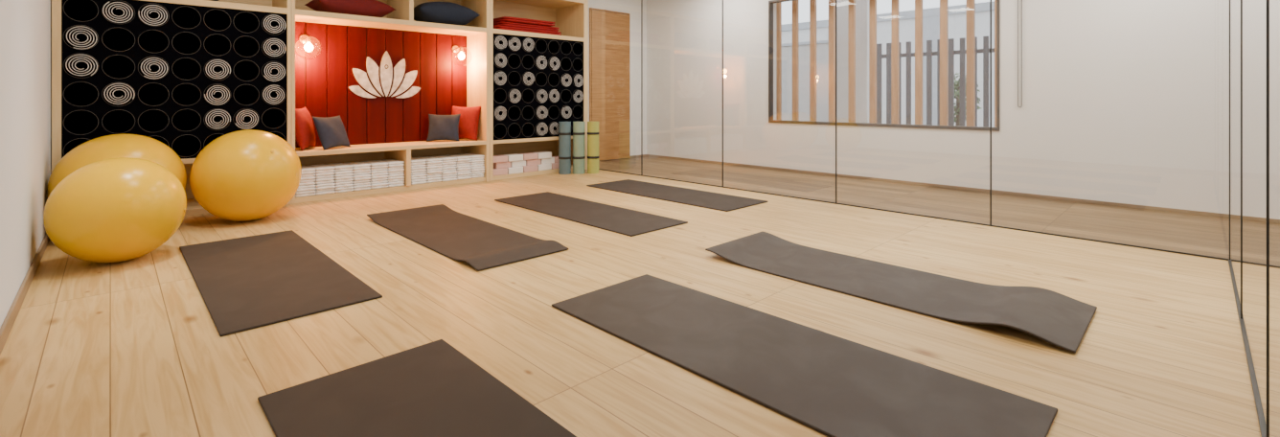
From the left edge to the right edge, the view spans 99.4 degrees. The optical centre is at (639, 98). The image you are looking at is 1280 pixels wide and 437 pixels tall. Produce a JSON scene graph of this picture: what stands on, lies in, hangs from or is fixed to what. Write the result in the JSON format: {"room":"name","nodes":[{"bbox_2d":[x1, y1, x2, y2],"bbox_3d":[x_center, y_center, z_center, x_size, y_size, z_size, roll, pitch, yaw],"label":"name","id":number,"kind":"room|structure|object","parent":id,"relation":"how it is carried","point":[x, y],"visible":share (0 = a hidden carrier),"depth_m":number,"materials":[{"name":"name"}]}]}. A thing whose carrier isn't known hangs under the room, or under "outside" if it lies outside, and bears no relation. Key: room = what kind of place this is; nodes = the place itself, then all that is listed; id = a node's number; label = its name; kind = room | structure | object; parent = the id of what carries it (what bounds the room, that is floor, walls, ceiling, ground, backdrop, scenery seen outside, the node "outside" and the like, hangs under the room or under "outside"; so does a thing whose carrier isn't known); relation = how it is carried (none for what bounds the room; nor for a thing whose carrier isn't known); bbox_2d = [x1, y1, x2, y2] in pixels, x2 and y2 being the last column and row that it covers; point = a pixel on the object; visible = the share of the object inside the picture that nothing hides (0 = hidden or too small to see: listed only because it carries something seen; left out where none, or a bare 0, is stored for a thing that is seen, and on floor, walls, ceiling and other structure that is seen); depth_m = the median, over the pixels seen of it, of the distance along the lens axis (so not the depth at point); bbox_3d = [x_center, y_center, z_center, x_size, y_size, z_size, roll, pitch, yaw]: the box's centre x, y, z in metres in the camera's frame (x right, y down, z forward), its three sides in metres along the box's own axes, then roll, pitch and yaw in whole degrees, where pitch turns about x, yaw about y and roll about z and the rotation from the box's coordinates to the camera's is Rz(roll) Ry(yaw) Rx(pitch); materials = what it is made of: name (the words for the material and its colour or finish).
{"room":"exercise studio","nodes":[
{"label":"exercise studio","id":0,"kind":"room"},
{"bbox_2d":[0,0,51,327],"bbox_3d":[-1.784,-0.425,1.264,0.150,3.050,9.100,0,0,-44],"label":"wall","id":1,"kind":"structure","parent":0,"point":[25,25],"depth_m":2.74,"materials":[{"name":"white paint"}]},
{"bbox_2d":[0,232,49,354],"bbox_3d":[-1.481,0.965,1.070,0.014,0.070,8.400,0,0,-44],"label":"baseboard","id":2,"kind":"structure","parent":1,"relation":"attached to","point":[6,328],"depth_m":2.62,"materials":[{"name":"brown wood"}]},
{"bbox_2d":[588,0,646,160],"bbox_3d":[-2.428,-0.425,7.095,7.370,3.050,0.150,0,0,-44],"label":"wall","id":3,"kind":"structure","parent":0,"point":[632,7],"depth_m":9.29,"materials":[{"name":"white paint"}]},
{"bbox_2d":[589,7,630,160],"bbox_3d":[-0.484,-0.217,8.861,0.860,2.435,0.034,0,0,-44],"label":"door","id":4,"kind":"structure","parent":3,"relation":"in","point":[609,33],"depth_m":8.85,"materials":[{"name":"brown wood"}]},
{"bbox_2d":[0,156,1261,436],"bbox_3d":[0.783,1.050,3.766,7.020,0.100,9.100,0,0,-44],"label":"floor","id":5,"kind":"structure","parent":0,"point":[130,348],"depth_m":2.51,"materials":[{"name":"brown wood"}]},
{"bbox_2d":[43,157,186,262],"bbox_3d":[-3.213,0.682,3.355,0.636,0.636,0.636,0,0,-14],"label":"exercise ball","id":6,"kind":"object","parent":5,"relation":"on","point":[120,209],"visible":1,"depth_m":3.16,"materials":[{"name":"yellow plastic"}]},
{"bbox_2d":[47,134,186,197],"bbox_3d":[-3.832,0.630,4.015,0.740,0.740,0.740,0,0,-27],"label":"exercise ball","id":7,"kind":"object","parent":5,"relation":"on","point":[114,146],"visible":0.41,"depth_m":3.86,"materials":[{"name":"yellow plastic"}]},
{"bbox_2d":[51,0,291,215],"bbox_3d":[-4.103,-0.195,4.862,1.544,2.390,0.690,0,0,-44],"label":"shelving unit","id":8,"kind":"object","parent":5,"relation":"on","point":[171,109],"visible":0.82,"depth_m":4.69,"materials":[{"name":"brown wood"}]},
{"bbox_2d":[66,25,97,49],"bbox_3d":[-4.435,-0.468,4.324,0.168,0.176,0.400,0,0,-44],"label":"yoga mat","id":9,"kind":"object","parent":8,"relation":"on","point":[76,33],"visible":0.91,"depth_m":4.22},
{"bbox_2d":[65,54,98,77],"bbox_3d":[-4.435,-0.258,4.324,0.174,0.165,0.400,0,0,-44],"label":"yoga mat","id":10,"kind":"object","parent":8,"relation":"in","point":[74,61],"visible":0.98,"depth_m":4.23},
{"bbox_2d":[102,1,133,23],"bbox_3d":[-4.291,-0.687,4.464,0.174,0.165,0.400,0,0,-44],"label":"yoga mat","id":11,"kind":"object","parent":8,"relation":"in","point":[120,8],"visible":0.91,"depth_m":4.36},
{"bbox_2d":[103,83,134,104],"bbox_3d":[-4.286,-0.040,4.470,0.176,0.168,0.400,0,0,-44],"label":"yoga mat","id":12,"kind":"object","parent":8,"relation":"in","point":[122,84],"visible":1,"depth_m":4.36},
{"bbox_2d":[137,4,167,25],"bbox_3d":[-4.142,-0.687,4.610,0.177,0.169,0.400,0,0,-44],"label":"yoga mat","id":13,"kind":"object","parent":8,"relation":"in","point":[158,12],"visible":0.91,"depth_m":4.51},
{"bbox_2d":[138,57,167,79],"bbox_3d":[-4.136,-0.250,4.615,0.166,0.175,0.400,0,0,-44],"label":"yoga mat","id":14,"kind":"object","parent":8,"relation":"in","point":[161,66],"visible":0.98,"depth_m":4.53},
{"bbox_2d":[204,85,229,104],"bbox_3d":[-3.843,-0.032,4.901,0.178,0.170,0.400,0,0,-44],"label":"yoga mat","id":15,"kind":"object","parent":8,"relation":"in","point":[222,95],"visible":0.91,"depth_m":4.80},
{"bbox_2d":[204,59,230,79],"bbox_3d":[-3.837,-0.258,4.907,0.176,0.169,0.400,0,0,-44],"label":"yoga mat","id":16,"kind":"object","parent":8,"relation":"in","point":[223,69],"visible":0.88,"depth_m":4.80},
{"bbox_2d":[204,109,230,128],"bbox_3d":[-3.837,0.178,4.907,0.177,0.169,0.400,0,0,-44],"label":"yoga mat","id":17,"kind":"object","parent":8,"relation":"in","point":[222,116],"visible":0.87,"depth_m":4.80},
{"bbox_2d":[233,109,258,128],"bbox_3d":[-3.690,0.187,5.050,0.172,0.172,0.400,0,0,-44],"label":"yoga mat","id":18,"kind":"object","parent":8,"relation":"in","point":[249,118],"visible":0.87,"depth_m":4.95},
{"bbox_2d":[261,85,284,103],"bbox_3d":[-3.544,-0.040,5.193,0.168,0.176,0.400,0,0,-44],"label":"yoga mat","id":19,"kind":"object","parent":8,"relation":"in","point":[274,95],"visible":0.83,"depth_m":5.08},
{"bbox_2d":[261,38,285,57],"bbox_3d":[-3.538,-0.477,5.199,0.176,0.167,0.400,0,0,-44],"label":"yoga mat","id":20,"kind":"object","parent":8,"relation":"in","point":[273,47],"visible":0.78,"depth_m":5.09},
{"bbox_2d":[261,15,285,34],"bbox_3d":[-3.538,-0.695,5.199,0.176,0.168,0.400,0,0,-44],"label":"yoga mat","id":21,"kind":"object","parent":8,"relation":"in","point":[271,24],"visible":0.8,"depth_m":5.09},
{"bbox_2d":[261,62,285,81],"bbox_3d":[-3.540,-0.250,5.197,0.170,0.172,0.400,0,0,-44],"label":"yoga mat","id":22,"kind":"object","parent":8,"relation":"in","point":[274,71],"visible":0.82,"depth_m":5.09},
{"bbox_2d":[189,129,301,221],"bbox_3d":[-3.226,0.628,4.475,0.744,0.744,0.744,0,0,-8],"label":"exercise ball","id":23,"kind":"object","parent":5,"relation":"on","point":[248,174],"visible":1,"depth_m":4.23,"materials":[{"name":"yellow plastic"}]},
{"bbox_2d":[179,229,382,336],"bbox_3d":[-2.191,0.994,3.185,0.650,0.010,1.900,0,0,-44],"label":"yoga mat","id":24,"kind":"object","parent":5,"relation":"on","point":[252,282],"visible":1,"depth_m":2.96,"materials":[{"name":"brown rubber"}]},
{"bbox_2d":[291,0,489,204],"bbox_3d":[-2.808,-0.195,6.124,2.068,2.390,0.690,0,0,-44],"label":"shelving unit","id":25,"kind":"object","parent":5,"relation":"on","point":[378,127],"visible":0.67,"depth_m":6.15,"materials":[{"name":"brown wood"}]},
{"bbox_2d":[295,106,315,150],"bbox_3d":[-3.396,0.295,5.488,0.171,0.430,0.443,0,0,-19],"label":"cushion","id":26,"kind":"object","parent":25,"relation":"on","point":[305,134],"visible":0.88,"depth_m":5.36,"materials":[{"name":"red fabric"}]},
{"bbox_2d":[295,34,322,59],"bbox_3d":[-3.397,-0.534,5.561,0.244,0.272,0.290,0,0,-44],"label":"wall lamp","id":27,"kind":"object","parent":25,"relation":"attached to","point":[306,39],"visible":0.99,"depth_m":5.54,"materials":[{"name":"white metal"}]},
{"bbox_2d":[315,187,334,195],"bbox_3d":[-3.244,0.922,5.514,0.165,0.054,0.374,0,0,-44],"label":"folded towel","id":28,"kind":"object","parent":25,"relation":"on","point":[324,191],"visible":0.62,"depth_m":5.39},
{"bbox_2d":[314,182,335,189],"bbox_3d":[-3.236,0.869,5.506,0.165,0.054,0.374,0,0,-44],"label":"folded towel","id":29,"kind":"object","parent":28,"relation":"on","point":[325,185],"visible":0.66,"depth_m":5.38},
{"bbox_2d":[314,177,334,183],"bbox_3d":[-3.243,0.816,5.513,0.165,0.053,0.369,0,0,-44],"label":"folded towel","id":30,"kind":"object","parent":29,"relation":"on","point":[329,179],"visible":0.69,"depth_m":5.38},
{"bbox_2d":[315,171,334,178],"bbox_3d":[-3.245,0.762,5.515,0.165,0.053,0.369,0,0,-44],"label":"folded towel","id":31,"kind":"object","parent":30,"relation":"on","point":[322,174],"visible":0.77,"depth_m":5.39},
{"bbox_2d":[307,163,334,173],"bbox_3d":[-3.243,0.709,5.514,0.165,0.053,0.369,0,0,-44],"label":"folded towel","id":32,"kind":"object","parent":31,"relation":"on","point":[320,168],"visible":0.91,"depth_m":5.41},
{"bbox_2d":[312,114,350,150],"bbox_3d":[-3.162,0.343,5.577,0.182,0.334,0.380,0,0,11],"label":"cushion","id":33,"kind":"object","parent":25,"relation":"on","point":[331,130],"visible":1,"depth_m":5.50,"materials":[{"name":"grey fabric"}]},
{"bbox_2d":[334,185,353,192],"bbox_3d":[-3.115,0.922,5.627,0.165,0.053,0.371,0,0,-44],"label":"folded towel","id":34,"kind":"object","parent":25,"relation":"on","point":[342,189],"visible":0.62,"depth_m":5.50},
{"bbox_2d":[333,181,353,187],"bbox_3d":[-3.115,0.869,5.627,0.165,0.054,0.373,0,0,-44],"label":"folded towel","id":35,"kind":"object","parent":34,"relation":"on","point":[345,183],"visible":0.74,"depth_m":5.50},
{"bbox_2d":[334,175,353,182],"bbox_3d":[-3.116,0.816,5.628,0.165,0.053,0.369,0,0,-44],"label":"folded towel","id":36,"kind":"object","parent":35,"relation":"on","point":[340,178],"visible":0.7,"depth_m":5.50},
{"bbox_2d":[333,170,353,177],"bbox_3d":[-3.118,0.762,5.630,0.165,0.054,0.373,0,0,-44],"label":"folded towel","id":37,"kind":"object","parent":36,"relation":"on","point":[345,172],"visible":0.62,"depth_m":5.50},
{"bbox_2d":[325,162,353,171],"bbox_3d":[-3.122,0.709,5.634,0.165,0.053,0.371,0,0,-44],"label":"folded towel","id":38,"kind":"object","parent":37,"relation":"on","point":[338,167],"visible":0.88,"depth_m":5.54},
{"bbox_2d":[304,0,395,17],"bbox_3d":[-3.088,-0.980,5.816,0.420,0.249,0.780,0,0,42],"label":"cushion","id":39,"kind":"object","parent":25,"relation":"on","point":[366,8],"visible":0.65,"depth_m":5.67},
{"bbox_2d":[352,183,370,190],"bbox_3d":[-2.996,0.922,5.750,0.165,0.053,0.369,0,0,-44],"label":"folded towel","id":40,"kind":"object","parent":25,"relation":"on","point":[368,186],"visible":0.57,"depth_m":5.62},
{"bbox_2d":[351,179,370,185],"bbox_3d":[-2.998,0.869,5.753,0.165,0.053,0.369,0,0,-44],"label":"folded towel","id":41,"kind":"object","parent":40,"relation":"on","point":[367,181],"visible":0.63,"depth_m":5.62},
{"bbox_2d":[352,174,370,180],"bbox_3d":[-2.991,0.816,5.745,0.165,0.054,0.373,0,0,-44],"label":"folded towel","id":42,"kind":"object","parent":41,"relation":"on","point":[360,176],"visible":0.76,"depth_m":5.62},
{"bbox_2d":[351,168,370,175],"bbox_3d":[-3.002,0.762,5.756,0.165,0.053,0.371,0,0,-44],"label":"folded towel","id":43,"kind":"object","parent":42,"relation":"on","point":[355,171],"visible":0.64,"depth_m":5.62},
{"bbox_2d":[343,160,370,169],"bbox_3d":[-2.998,0.709,5.752,0.165,0.054,0.373,0,0,-44],"label":"folded towel","id":44,"kind":"object","parent":43,"relation":"on","point":[357,165],"visible":0.88,"depth_m":5.65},
{"bbox_2d":[369,182,388,188],"bbox_3d":[-2.869,0.922,5.865,0.165,0.053,0.371,0,0,-44],"label":"folded towel","id":45,"kind":"object","parent":25,"relation":"on","point":[377,185],"visible":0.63,"depth_m":5.74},
{"bbox_2d":[369,177,388,183],"bbox_3d":[-2.877,0.869,5.872,0.165,0.053,0.369,0,0,-44],"label":"folded towel","id":46,"kind":"object","parent":45,"relation":"on","point":[376,180],"visible":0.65,"depth_m":5.75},
{"bbox_2d":[368,172,388,179],"bbox_3d":[-2.871,0.816,5.867,0.165,0.054,0.373,0,0,-44],"label":"folded towel","id":47,"kind":"object","parent":46,"relation":"on","point":[382,174],"visible":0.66,"depth_m":5.74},
{"bbox_2d":[369,167,388,173],"bbox_3d":[-2.878,0.762,5.874,0.165,0.054,0.373,0,0,-44],"label":"folded towel","id":48,"kind":"object","parent":47,"relation":"on","point":[379,170],"visible":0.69,"depth_m":5.75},
{"bbox_2d":[360,160,388,168],"bbox_3d":[-2.870,0.709,5.865,0.165,0.053,0.369,0,0,-44],"label":"folded towel","id":49,"kind":"object","parent":48,"relation":"on","point":[375,164],"visible":0.85,"depth_m":5.76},
{"bbox_2d":[348,50,420,97],"bbox_3d":[-2.908,-0.275,6.226,0.786,0.537,0.020,0,0,-44],"label":"lotus emblem","id":50,"kind":"object","parent":25,"relation":"attached to","point":[386,75],"visible":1,"depth_m":6.21,"materials":[{"name":"white wood"}]},
{"bbox_2d":[387,181,404,186],"bbox_3d":[-2.749,0.922,5.987,0.165,0.054,0.373,0,0,-44],"label":"folded towel","id":51,"kind":"object","parent":25,"relation":"on","point":[397,183],"visible":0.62,"depth_m":5.86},
{"bbox_2d":[387,176,404,182],"bbox_3d":[-2.752,0.869,5.989,0.165,0.053,0.371,0,0,-44],"label":"folded towel","id":52,"kind":"object","parent":51,"relation":"on","point":[395,178],"visible":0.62,"depth_m":5.86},
{"bbox_2d":[386,171,404,177],"bbox_3d":[-2.754,0.816,5.992,0.165,0.054,0.374,0,0,-44],"label":"folded towel","id":53,"kind":"object","parent":52,"relation":"on","point":[394,173],"visible":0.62,"depth_m":5.86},
{"bbox_2d":[387,165,404,172],"bbox_3d":[-2.753,0.762,5.991,0.165,0.054,0.374,0,0,-44],"label":"folded towel","id":54,"kind":"object","parent":53,"relation":"on","point":[390,169],"visible":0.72,"depth_m":5.86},
{"bbox_2d":[377,159,404,166],"bbox_3d":[-2.750,0.709,5.987,0.165,0.054,0.373,0,0,-44],"label":"folded towel","id":55,"kind":"object","parent":54,"relation":"on","point":[391,162],"visible":0.82,"depth_m":5.90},
{"bbox_2d":[425,177,441,182],"bbox_3d":[-2.454,0.922,6.286,0.172,0.053,0.369,0,0,-44],"label":"folded towel","id":56,"kind":"object","parent":25,"relation":"on","point":[433,179],"visible":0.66,"depth_m":6.16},
{"bbox_2d":[425,172,441,178],"bbox_3d":[-2.455,0.869,6.287,0.172,0.054,0.373,0,0,-44],"label":"folded towel","id":57,"kind":"object","parent":56,"relation":"on","point":[436,174],"visible":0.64,"depth_m":6.16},
{"bbox_2d":[425,167,442,173],"bbox_3d":[-2.445,0.816,6.277,0.172,0.054,0.374,0,0,-44],"label":"folded towel","id":58,"kind":"object","parent":57,"relation":"on","point":[436,170],"visible":0.58,"depth_m":6.14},
{"bbox_2d":[425,162,442,168],"bbox_3d":[-2.447,0.762,6.279,0.172,0.054,0.374,0,0,-44],"label":"folded towel","id":59,"kind":"object","parent":58,"relation":"on","point":[437,165],"visible":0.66,"depth_m":6.15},
{"bbox_2d":[414,156,442,163],"bbox_3d":[-2.444,0.709,6.277,0.172,0.054,0.374,0,0,-44],"label":"folded towel","id":60,"kind":"object","parent":59,"relation":"on","point":[429,160],"visible":0.88,"depth_m":6.19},
{"bbox_2d":[426,114,460,141],"bbox_3d":[-2.351,0.346,6.507,0.390,0.329,0.179,0,0,-15],"label":"cushion","id":61,"kind":"object","parent":25,"relation":"on","point":[441,126],"visible":1,"depth_m":6.46,"materials":[{"name":"grey fabric"}]},
{"bbox_2d":[413,1,479,25],"bbox_3d":[-2.344,-1.000,6.472,0.720,0.291,0.460,0,0,-41],"label":"cushion","id":62,"kind":"object","parent":25,"relation":"on","point":[443,12],"visible":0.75,"depth_m":6.30,"materials":[{"name":"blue fabric"}]},
{"bbox_2d":[439,175,457,181],"bbox_3d":[-2.320,0.922,6.404,0.172,0.054,0.374,0,0,-44],"label":"folded towel","id":63,"kind":"object","parent":25,"relation":"on","point":[452,177],"visible":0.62,"depth_m":6.27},
{"bbox_2d":[441,170,457,176],"bbox_3d":[-2.319,0.869,6.403,0.172,0.053,0.371,0,0,-44],"label":"folded towel","id":64,"kind":"object","parent":63,"relation":"on","point":[453,172],"visible":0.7,"depth_m":6.27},
{"bbox_2d":[440,165,457,171],"bbox_3d":[-2.325,0.816,6.409,0.172,0.053,0.369,0,0,-44],"label":"folded towel","id":65,"kind":"object","parent":64,"relation":"on","point":[445,169],"visible":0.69,"depth_m":6.28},
{"bbox_2d":[440,161,456,166],"bbox_3d":[-2.329,0.762,6.413,0.172,0.053,0.369,0,0,-44],"label":"folded towel","id":66,"kind":"object","parent":65,"relation":"on","point":[447,164],"visible":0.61,"depth_m":6.29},
{"bbox_2d":[431,155,457,162],"bbox_3d":[-2.323,0.709,6.407,0.172,0.053,0.371,0,0,-44],"label":"folded towel","id":67,"kind":"object","parent":66,"relation":"on","point":[445,158],"visible":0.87,"depth_m":6.30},
{"bbox_2d":[451,45,472,64],"bbox_3d":[-2.216,-0.534,6.713,0.244,0.272,0.290,0,0,-44],"label":"wall lamp","id":68,"kind":"object","parent":25,"relation":"attached to","point":[455,49],"visible":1,"depth_m":6.70,"materials":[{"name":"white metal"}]},
{"bbox_2d":[451,105,480,140],"bbox_3d":[-2.165,0.296,6.689,0.440,0.427,0.178,0,0,18],"label":"cushion","id":69,"kind":"object","parent":25,"relation":"on","point":[468,121],"visible":0.76,"depth_m":6.62,"materials":[{"name":"red fabric"}]},
{"bbox_2d":[257,339,576,436],"bbox_3d":[-0.391,0.994,1.354,0.630,0.010,1.865,0,0,-44],"label":"yoga mat","id":70,"kind":"object","parent":5,"relation":"on","point":[432,389],"visible":1,"depth_m":1.77,"materials":[{"name":"brown rubber"}]},
{"bbox_2d":[366,204,568,271],"bbox_3d":[-1.367,0.979,4.045,0.650,0.040,1.900,0,0,-44],"label":"yoga mat","id":71,"kind":"object","parent":5,"relation":"on","point":[456,236],"visible":1,"depth_m":3.88,"materials":[{"name":"brown rubber"}]},
{"bbox_2d":[489,0,588,181],"bbox_3d":[-1.521,-0.195,7.379,1.524,2.390,0.690,0,0,-44],"label":"shelving unit","id":72,"kind":"object","parent":5,"relation":"on","point":[515,133],"visible":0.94,"depth_m":7.33,"materials":[{"name":"brown wood"}]},
{"bbox_2d":[493,53,506,68],"bbox_3d":[-1.853,-0.469,6.842,0.164,0.170,0.400,0,0,-44],"label":"yoga mat","id":73,"kind":"object","parent":72,"relation":"on","point":[499,59],"visible":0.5,"depth_m":6.72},
{"bbox_2d":[493,35,506,48],"bbox_3d":[-1.853,-0.695,6.842,0.167,0.159,0.400,0,0,-44],"label":"yoga mat","id":74,"kind":"object","parent":72,"relation":"on","point":[500,42],"visible":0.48,"depth_m":6.71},
{"bbox_2d":[493,106,506,119],"bbox_3d":[-1.855,0.179,6.840,0.167,0.165,0.400,0,0,-44],"label":"yoga mat","id":75,"kind":"object","parent":72,"relation":"on","point":[499,113],"visible":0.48,"depth_m":6.71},
{"bbox_2d":[493,71,506,85],"bbox_3d":[-1.858,-0.250,6.837,0.167,0.159,0.400,0,0,-44],"label":"yoga mat","id":76,"kind":"object","parent":72,"relation":"on","point":[499,78],"visible":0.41,"depth_m":6.71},
{"bbox_2d":[507,37,520,50],"bbox_3d":[-1.714,-0.687,6.977,0.169,0.161,0.400,0,0,-44],"label":"yoga mat","id":77,"kind":"object","parent":72,"relation":"on","point":[514,43],"visible":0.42,"depth_m":6.85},
{"bbox_2d":[507,89,521,102],"bbox_3d":[-1.709,-0.032,6.983,0.159,0.166,0.400,0,0,-44],"label":"yoga mat","id":78,"kind":"object","parent":72,"relation":"on","point":[514,95],"visible":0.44,"depth_m":6.86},
{"bbox_2d":[507,166,523,174],"bbox_3d":[-1.626,0.910,6.956,0.210,0.078,0.150,0,0,-44],"label":"block","id":79,"kind":"object","parent":72,"relation":"on","point":[515,170],"visible":0.72,"depth_m":6.90,"materials":[{"name":"white plastic"}]},
{"bbox_2d":[510,160,525,167],"bbox_3d":[-1.597,0.832,7.012,0.210,0.078,0.150,0,0,-44],"label":"block","id":80,"kind":"object","parent":79,"relation":"on","point":[521,163],"visible":0.66,"depth_m":6.95,"materials":[{"name":"white plastic"}]},
{"bbox_2d":[502,153,523,161],"bbox_3d":[-1.626,0.753,6.956,0.210,0.078,0.150,0,0,-44],"label":"block","id":81,"kind":"object","parent":80,"relation":"on","point":[511,157],"visible":0.81,"depth_m":6.91,"materials":[{"name":"white plastic"}]},
{"bbox_2d":[493,24,561,35],"bbox_3d":[-1.557,-0.885,7.211,0.972,0.058,0.410,0,0,-44],"label":"folded blanket","id":82,"kind":"object","parent":72,"relation":"on","point":[497,26],"visible":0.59,"depth_m":7.03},
{"bbox_2d":[493,21,559,31],"bbox_3d":[-1.549,-0.947,7.261,0.864,0.058,0.410,0,0,-44],"label":"folded blanket","id":83,"kind":"object","parent":82,"relation":"on","point":[502,23],"visible":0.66,"depth_m":7.06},
{"bbox_2d":[493,16,554,26],"bbox_3d":[-1.557,-1.009,7.211,0.756,0.058,0.411,0,0,-44],"label":"folded blanket","id":84,"kind":"object","parent":83,"relation":"on","point":[503,18],"visible":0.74,"depth_m":7.01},
{"bbox_2d":[522,71,534,85],"bbox_3d":[-1.565,-0.258,7.123,0.170,0.161,0.400,0,0,-44],"label":"yoga mat","id":85,"kind":"object","parent":72,"relation":"on","point":[528,78],"visible":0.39,"depth_m":7.00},
{"bbox_2d":[522,38,534,51],"bbox_3d":[-1.565,-0.695,7.123,0.170,0.164,0.400,0,0,-44],"label":"yoga mat","id":86,"kind":"object","parent":72,"relation":"on","point":[528,43],"visible":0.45,"depth_m":6.99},
{"bbox_2d":[535,90,547,102],"bbox_3d":[-1.420,-0.032,7.264,0.162,0.170,0.400,0,0,-44],"label":"yoga mat","id":87,"kind":"object","parent":72,"relation":"on","point":[540,95],"visible":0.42,"depth_m":7.13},
{"bbox_2d":[535,55,547,68],"bbox_3d":[-1.426,-0.476,7.258,0.160,0.168,0.400,0,0,-44],"label":"yoga mat","id":88,"kind":"object","parent":72,"relation":"on","point":[540,61],"visible":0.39,"depth_m":7.13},
{"bbox_2d":[535,122,548,135],"bbox_3d":[-1.420,0.397,7.264,0.168,0.159,0.400,0,0,-44],"label":"yoga mat","id":89,"kind":"object","parent":72,"relation":"on","point":[541,128],"visible":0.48,"depth_m":7.13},
{"bbox_2d":[535,106,548,118],"bbox_3d":[-1.420,0.179,7.264,0.166,0.159,0.400,0,0,-44],"label":"yoga mat","id":90,"kind":"object","parent":72,"relation":"on","point":[541,112],"visible":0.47,"depth_m":7.13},
{"bbox_2d":[548,122,558,134],"bbox_3d":[-1.276,0.400,7.404,0.165,0.164,0.400,0,0,-44],"label":"yoga mat","id":91,"kind":"object","parent":72,"relation":"on","point":[553,128],"visible":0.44,"depth_m":7.26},
{"bbox_2d":[548,57,559,69],"bbox_3d":[-1.276,-0.469,7.404,0.162,0.169,0.400,0,0,-44],"label":"yoga mat","id":92,"kind":"object","parent":72,"relation":"on","point":[554,62],"visible":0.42,"depth_m":7.27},
{"bbox_2d":[558,121,571,174],"bbox_3d":[-1.005,0.655,7.254,0.167,0.690,0.167,0,0,-8],"label":"yoga mat","id":93,"kind":"object","parent":5,"relation":"on","point":[564,127],"visible":1,"depth_m":7.19,"materials":[{"name":"blue rubber"}]},
{"bbox_2d":[572,121,585,174],"bbox_3d":[-0.821,0.655,7.287,0.167,0.690,0.167,0,0,-8],"label":"yoga mat","id":94,"kind":"object","parent":5,"relation":"on","point":[579,132],"visible":1,"depth_m":7.22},
{"bbox_2d":[494,191,687,236],"bbox_3d":[-0.522,0.994,4.854,0.630,0.010,1.960,0,0,-44],"label":"yoga mat","id":95,"kind":"object","parent":5,"relation":"on","point":[629,222],"visible":1,"depth_m":4.69,"materials":[{"name":"brown rubber"}]},
{"bbox_2d":[587,121,599,173],"bbox_3d":[-0.633,0.655,7.331,0.167,0.690,0.167,0,0,-8],"label":"yoga mat","id":96,"kind":"object","parent":5,"relation":"on","point":[593,156],"visible":1,"depth_m":7.26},
{"bbox_2d":[586,179,767,211],"bbox_3d":[0.312,0.994,5.738,0.660,0.010,1.980,0,0,-44],"label":"yoga mat","id":97,"kind":"object","parent":5,"relation":"on","point":[690,196],"visible":1,"depth_m":5.58,"materials":[{"name":"brown rubber"}]},
{"bbox_2d":[551,274,1057,436],"bbox_3d":[0.455,0.994,2.176,0.650,0.010,1.860,0,0,-44],"label":"yoga mat","id":98,"kind":"object","parent":5,"relation":"on","point":[833,385],"visible":1,"depth_m":1.98,"materials":[{"name":"brown rubber"}]},
{"bbox_2d":[705,230,1097,353],"bbox_3d":[1.286,0.973,3.000,0.650,0.052,1.840,0,0,-44],"label":"yoga mat","id":99,"kind":"object","parent":5,"relation":"on","point":[1058,319],"visible":1,"depth_m":2.78,"materials":[{"name":"brown rubber"}]},
{"bbox_2d":[598,0,1229,260],"bbox_3d":[1.259,-0.424,5.799,0.014,2.848,6.844,0,0,-44],"label":"glass wall","id":100,"kind":"structure","parent":0,"point":[835,202],"depth_m":5.17,"materials":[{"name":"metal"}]},
{"bbox_2d":[646,0,1229,213],"bbox_3d":[3.367,-0.425,6.287,0.200,3.050,9.100,0,0,-44],"label":"wall","id":101,"kind":"structure","parent":0,"point":[1124,101],"depth_m":5.50,"materials":[{"name":"white paint"}]},
{"bbox_2d":[768,0,999,131],"bbox_3d":[2.831,-0.525,6.742,0.092,1.730,2.800,0,0,-44],"label":"window","id":102,"kind":"structure","parent":101,"relation":"in","point":[771,2],"depth_m":6.82,"materials":[{"name":"brown metal"}]},
{"bbox_2d":[646,154,1229,218],"bbox_3d":[3.291,0.983,6.212,0.014,0.035,9.100,0,0,-44],"label":"baseboard","id":103,"kind":"structure","parent":101,"relation":"attached to","point":[1172,210],"depth_m":5.78,"materials":[{"name":"brown wood"}]},
{"bbox_2d":[1017,0,1022,107],"bbox_3d":[3.899,-0.870,5.577,0.008,1.920,0.040,0,0,-44],"label":"blind cord","id":104,"kind":"object","parent":101,"relation":"hanging from","point":[1017,0],"visible":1,"depth_m":5.57,"materials":[{"name":"grey plastic"}]},
{"bbox_2d":[1228,0,1279,436],"bbox_3d":[2.238,-0.424,1.987,3.886,2.848,0.014,0,0,-44],"label":"mirror","id":105,"kind":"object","parent":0,"point":[1254,25],"depth_m":1.80,"materials":[{"name":"glass"}]},
{"label":"outside","id":106,"kind":"structure","parent":0,"visible":0},
{"bbox_3d":[8.671,1.150,17.535,23.100,0.100,37.000,0,0,-44],"label":"ground","id":107,"kind":"structure","parent":106,"visible":0},
{"bbox_2d":[781,39,828,121],"bbox_3d":[1.989,-0.005,11.997,0.260,2.210,5.460,0,0,-44],"label":"wall","id":108,"kind":"structure","parent":107,"relation":"on","point":[822,46],"depth_m":10.59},
{"bbox_2d":[837,0,868,122],"bbox_3d":[3.280,-0.650,8.310,0.300,3.500,0.520,0,0,-44],"label":"pillar","id":109,"kind":"structure","parent":107,"relation":"on","point":[861,6],"depth_m":8.13,"materials":[{"name":"paint"}]},
{"bbox_2d":[776,0,996,127],"bbox_3d":[3.023,-0.500,6.998,0.100,3.000,3.800,0,0,-44],"label":"screen","id":110,"kind":"object","parent":107,"relation":"on","point":[895,4],"visible":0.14,"depth_m":6.95,"materials":[{"name":"brown wood"}]},
{"bbox_2d":[781,0,994,127],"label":"window","id":111,"kind":"structure","parent":107,"relation":"on","point":[957,14],"depth_m":13.90,"materials":[{"name":"glass"}]},
{"bbox_2d":[876,35,994,126],"bbox_3d":[5.748,0.025,7.770,0.080,1.950,5.100,0,0,-44],"label":"fence","id":112,"kind":"object","parent":107,"relation":"on","point":[962,52],"visible":0.19,"depth_m":8.79,"materials":[{"name":"metal"}]},
{"bbox_2d":[954,71,981,125],"bbox_3d":[6.041,0.297,10.292,0.840,1.606,0.735,0,0,-44],"label":"tree","id":113,"kind":"object","parent":107,"relation":"on","point":[956,82],"visible":0.24,"depth_m":10.23,"materials":[{"name":"green plant"}]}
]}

